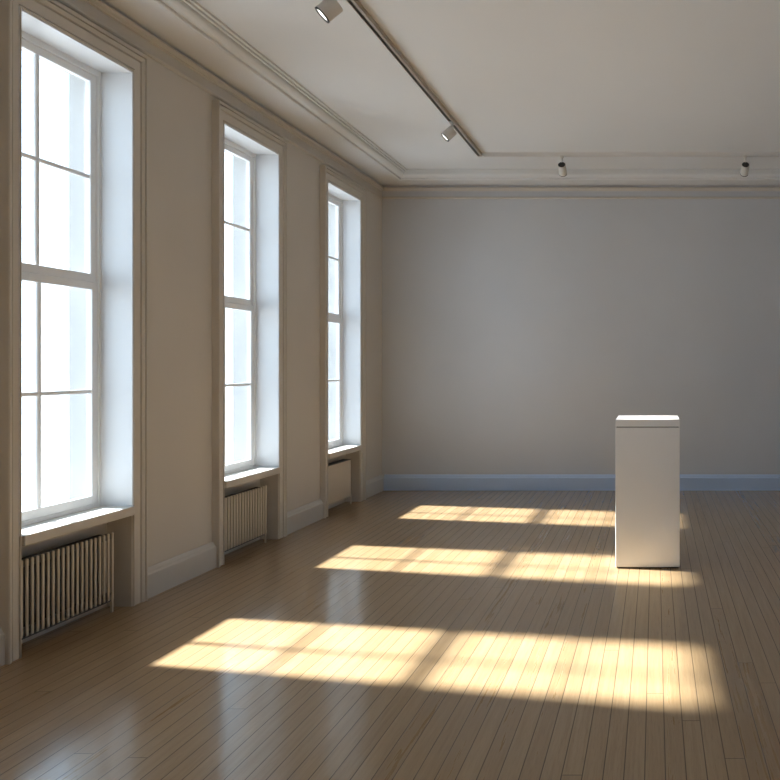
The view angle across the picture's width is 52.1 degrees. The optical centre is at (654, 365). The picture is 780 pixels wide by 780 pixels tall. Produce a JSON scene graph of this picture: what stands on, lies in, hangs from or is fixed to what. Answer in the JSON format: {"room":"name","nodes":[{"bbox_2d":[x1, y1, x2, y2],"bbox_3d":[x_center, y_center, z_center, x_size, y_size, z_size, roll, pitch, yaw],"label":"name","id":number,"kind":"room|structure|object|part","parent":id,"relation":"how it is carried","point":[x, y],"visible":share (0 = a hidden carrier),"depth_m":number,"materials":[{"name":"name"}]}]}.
{"room":"museum","nodes":[
{"label":"museum","id":0,"kind":"room"},
{"bbox_2d":[55,0,381,566],"bbox_3d":[-3.478,-0.377,3.350,0.355,3.754,10.700,0,0,0],"label":"wall","id":1,"kind":"structure","parent":0,"point":[179,111],"depth_m":5.22,"materials":[{"name":"beige paint"}]},
{"bbox_2d":[0,0,147,664],"bbox_3d":[-3.378,-0.240,4.114,0.273,3.480,0.993,0,0,0],"label":"window","id":2,"kind":"structure","parent":1,"relation":"in","point":[74,95],"depth_m":4.25,"materials":[{"name":"beige paint"}]},
{"bbox_3d":[-3.487,-1.161,4.098,0.004,1.189,0.667,0,0,0],"label":"glass pane","id":3,"kind":"part","parent":2,"relation":"part of","materials":[{"name":"clear glass"}]},
{"bbox_3d":[-3.477,0.164,4.098,0.004,1.274,0.667,0,0,0],"label":"glass pane","id":4,"kind":"part","parent":2,"relation":"part of","materials":[{"name":"clear glass"}]},
{"bbox_3d":[-3.487,-1.157,4.098,0.034,1.281,0.749,0,0,0],"label":"sash","id":5,"kind":"part","parent":2,"relation":"part of","materials":[{"name":"white paint"}]},
{"bbox_3d":[-3.477,0.169,4.098,0.034,1.369,0.749,0,0,0],"label":"sash","id":6,"kind":"part","parent":2,"relation":"part of","materials":[{"name":"clear glass"}]},
{"bbox_3d":[-3.485,-0.478,4.098,0.060,2.703,0.785,0,0,0],"label":"frame","id":7,"kind":"part","parent":2,"relation":"part of","materials":[{"name":"white paint"}]},
{"bbox_3d":[-3.348,1.216,4.098,0.168,0.569,0.815,0,0,0],"label":"niche panel","id":8,"kind":"part","parent":2,"relation":"part of","materials":[{"name":"beige paint"}]},
{"bbox_3d":[-3.364,0.901,4.098,0.243,0.056,0.785,0,0,0],"label":"sill","id":9,"kind":"part","parent":2,"relation":"part of","materials":[{"name":"beige paint"}]},
{"bbox_2d":[0,474,383,666],"bbox_3d":[-3.283,1.405,3.350,0.034,0.190,10.700,0,0,0],"label":"baseboard","id":10,"kind":"structure","parent":1,"relation":"attached to","point":[165,575],"depth_m":5.13,"materials":[{"name":"grey paint"}]},
{"bbox_2d":[212,100,286,566],"bbox_3d":[-3.378,-0.240,5.858,0.273,3.480,0.993,0,0,0],"label":"window","id":11,"kind":"structure","parent":1,"relation":"in","point":[249,161],"depth_m":6.10,"materials":[{"name":"beige paint"}]},
{"bbox_3d":[-3.487,-1.161,5.842,0.004,1.189,0.667,0,0,0],"label":"glass pane","id":12,"kind":"part","parent":11,"relation":"part of","materials":[{"name":"clear glass"}]},
{"bbox_3d":[-3.477,0.164,5.842,0.004,1.274,0.667,0,0,0],"label":"glass pane","id":13,"kind":"part","parent":11,"relation":"part of","materials":[{"name":"clear glass"}]},
{"bbox_3d":[-3.487,-1.157,5.842,0.034,1.281,0.749,0,0,0],"label":"sash","id":14,"kind":"part","parent":11,"relation":"part of","materials":[{"name":"white paint"}]},
{"bbox_3d":[-3.477,0.169,5.842,0.034,1.369,0.749,0,0,0],"label":"sash","id":15,"kind":"part","parent":11,"relation":"part of","materials":[{"name":"clear glass"}]},
{"bbox_3d":[-3.485,-0.478,5.842,0.060,2.703,0.785,0,0,0],"label":"frame","id":16,"kind":"part","parent":11,"relation":"part of","materials":[{"name":"white paint"}]},
{"bbox_3d":[-3.348,1.216,5.842,0.168,0.569,0.815,0,0,0],"label":"niche panel","id":17,"kind":"part","parent":11,"relation":"part of","materials":[{"name":"beige paint"}]},
{"bbox_3d":[-3.364,0.901,5.842,0.243,0.056,0.785,0,0,0],"label":"sill","id":18,"kind":"part","parent":11,"relation":"part of","materials":[{"name":"beige paint"}]},
{"bbox_2d":[320,165,365,517],"bbox_3d":[-3.378,-0.240,7.588,0.273,3.480,0.993,0,0,0],"label":"window","id":19,"kind":"structure","parent":1,"relation":"in","point":[342,201],"depth_m":7.92,"materials":[{"name":"beige paint"}]},
{"bbox_3d":[-3.487,-1.161,7.572,0.004,1.189,0.667,0,0,0],"label":"glass pane","id":20,"kind":"part","parent":19,"relation":"part of","materials":[{"name":"clear glass"}]},
{"bbox_3d":[-3.477,0.164,7.572,0.004,1.274,0.667,0,0,0],"label":"glass pane","id":21,"kind":"part","parent":19,"relation":"part of","materials":[{"name":"clear glass"}]},
{"bbox_3d":[-3.487,-1.157,7.572,0.034,1.281,0.749,0,0,0],"label":"sash","id":22,"kind":"part","parent":19,"relation":"part of","materials":[{"name":"clear glass"}]},
{"bbox_3d":[-3.477,0.169,7.572,0.034,1.369,0.749,0,0,0],"label":"sash","id":23,"kind":"part","parent":19,"relation":"part of","materials":[{"name":"clear glass"}]},
{"bbox_3d":[-3.485,-0.478,7.572,0.060,2.703,0.785,0,0,0],"label":"frame","id":24,"kind":"part","parent":19,"relation":"part of","materials":[{"name":"white paint"}]},
{"bbox_3d":[-3.348,1.216,7.572,0.168,0.569,0.815,0,0,0],"label":"niche panel","id":25,"kind":"part","parent":19,"relation":"part of","materials":[{"name":"beige paint"}]},
{"bbox_3d":[-3.364,0.901,7.572,0.243,0.056,0.785,0,0,0],"label":"sill","id":26,"kind":"part","parent":19,"relation":"part of","materials":[{"name":"beige paint"}]},
{"bbox_2d":[57,0,779,198],"bbox_3d":[0.200,-2.133,3.350,7.000,0.042,10.700,0,0,0],"label":"trim","id":27,"kind":"structure","parent":1,"relation":"attached to","point":[97,4],"depth_m":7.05,"materials":[{"name":"beige paint"}]},
{"bbox_2d":[100,0,779,186],"bbox_3d":[0.200,-2.206,3.350,7.000,0.096,10.700,0,0,0],"label":"trim","id":28,"kind":"structure","parent":1,"relation":"attached to","point":[186,26],"depth_m":6.53,"materials":[{"name":"white paint"}]},
{"bbox_2d":[0,491,779,779],"bbox_3d":[0.122,1.550,3.350,7.555,0.100,11.100,0,0,0],"label":"floor","id":29,"kind":"structure","parent":0,"point":[389,635],"depth_m":3.68,"materials":[{"name":"brown wood"}]},
{"bbox_2d":[22,532,113,639],"bbox_3d":[-3.361,1.257,4.071,0.122,0.486,0.644,0,0,0],"label":"radiator","id":30,"kind":"object","parent":29,"relation":"on","point":[60,584],"visible":0.92,"depth_m":4.05,"materials":[{"name":"beige metal"}]},
{"bbox_3d":[-3.331,1.427,4.071,0.042,0.014,0.644,0,0,0],"label":"rail","id":31,"kind":"part","parent":30,"relation":"part of","materials":[{"name":"grey metal"}]},
{"bbox_2d":[225,485,266,551],"bbox_3d":[-3.361,1.257,5.809,0.122,0.486,0.632,0,0,0],"label":"radiator","id":32,"kind":"object","parent":29,"relation":"on","point":[241,508],"visible":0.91,"depth_m":5.80,"materials":[{"name":"beige metal"}]},
{"bbox_3d":[-3.381,1.218,5.809,0.022,0.384,0.624,0,0,0],"label":"panel","id":33,"kind":"part","parent":32,"relation":"part of","materials":[{"name":"metal"}]},
{"bbox_3d":[-3.331,1.427,5.809,0.042,0.014,0.632,0,0,0],"label":"rail","id":34,"kind":"part","parent":32,"relation":"part of","materials":[{"name":"grey metal"}]},
{"bbox_2d":[328,459,350,505],"bbox_3d":[-3.362,1.254,7.540,0.120,0.492,0.592,0,0,0],"label":"radiator","id":35,"kind":"object","parent":29,"relation":"on","point":[339,472],"visible":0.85,"depth_m":7.54,"materials":[{"name":"beige metal"}]},
{"bbox_2d":[328,459,350,465],"bbox_3d":[-3.348,1.012,7.540,0.084,0.009,0.580,0,0,0],"label":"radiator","id":36,"kind":"object","parent":35,"relation":"attached to","point":[341,462],"depth_m":7.60,"materials":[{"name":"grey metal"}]},
{"bbox_2d":[615,415,679,567],"bbox_3d":[-0.055,0.949,5.569,0.476,1.102,0.472,0,0,0],"label":"plinth","id":37,"kind":"object","parent":29,"relation":"on","point":[647,447],"visible":1,"depth_m":5.33,"materials":[{"name":"white paint"}]},
{"bbox_2d":[195,0,779,168],"bbox_3d":[0.122,-2.279,3.350,7.555,0.050,11.100,0,0,0],"label":"ceiling","id":38,"kind":"structure","parent":0,"point":[514,75],"depth_m":5.49,"materials":[{"name":"white paint"}]},
{"bbox_2d":[346,0,481,155],"bbox_3d":[-1.852,-2.236,3.204,0.048,0.037,8.832,0,0,0],"label":"track","id":39,"kind":"object","parent":38,"relation":"attached to","point":[356,5],"visible":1,"depth_m":5.36,"materials":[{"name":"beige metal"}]},
{"bbox_2d":[315,0,342,22],"bbox_3d":[-1.877,-2.099,4.142,0.148,0.245,0.103,0,0,-15],"label":"track light","id":40,"kind":"object","parent":39,"relation":"hanging from","point":[327,10],"visible":1,"depth_m":4.11,"materials":[{"name":"grey metal"}]},
{"bbox_2d":[441,121,456,141],"bbox_3d":[-1.876,-2.132,6.552,0.139,0.180,0.094,0,0,-16],"label":"track light","id":41,"kind":"object","parent":39,"relation":"hanging from","point":[449,133],"visible":1,"depth_m":6.52,"materials":[{"name":"grey metal"}]},
{"bbox_2d":[483,152,779,156],"bbox_3d":[0.174,-2.236,7.620,3.986,0.037,0.048,0,0,0],"label":"track","id":42,"kind":"object","parent":38,"relation":"attached to","point":[485,154],"visible":1,"depth_m":7.60,"materials":[{"name":"grey metal"}]},
{"bbox_2d":[558,155,566,176],"bbox_3d":[-0.985,-2.121,7.654,0.088,0.202,0.157,0,0,0],"label":"track light","id":43,"kind":"object","parent":42,"relation":"attached to","point":[562,170],"visible":1,"depth_m":7.61,"materials":[{"name":"white metal"}]},
{"bbox_2d":[740,155,749,176],"bbox_3d":[0.955,-2.121,7.654,0.088,0.202,0.157,0,0,0],"label":"track light","id":44,"kind":"object","parent":42,"relation":"attached to","point":[745,165],"visible":1,"depth_m":7.61,"materials":[{"name":"white metal"}]},
{"bbox_2d":[382,191,779,475],"bbox_3d":[0.122,-0.377,8.800,7.555,3.754,0.200,0,0,0],"label":"wall","id":45,"kind":"structure","parent":0,"point":[517,334],"depth_m":8.70,"materials":[{"name":"grey paint"}]},
{"bbox_2d":[384,474,779,490],"bbox_3d":[0.200,1.405,8.683,6.932,0.190,0.034,0,0,0],"label":"baseboard","id":46,"kind":"structure","parent":45,"relation":"attached to","point":[392,482],"depth_m":8.67,"materials":[{"name":"blue paint"}]}
]}

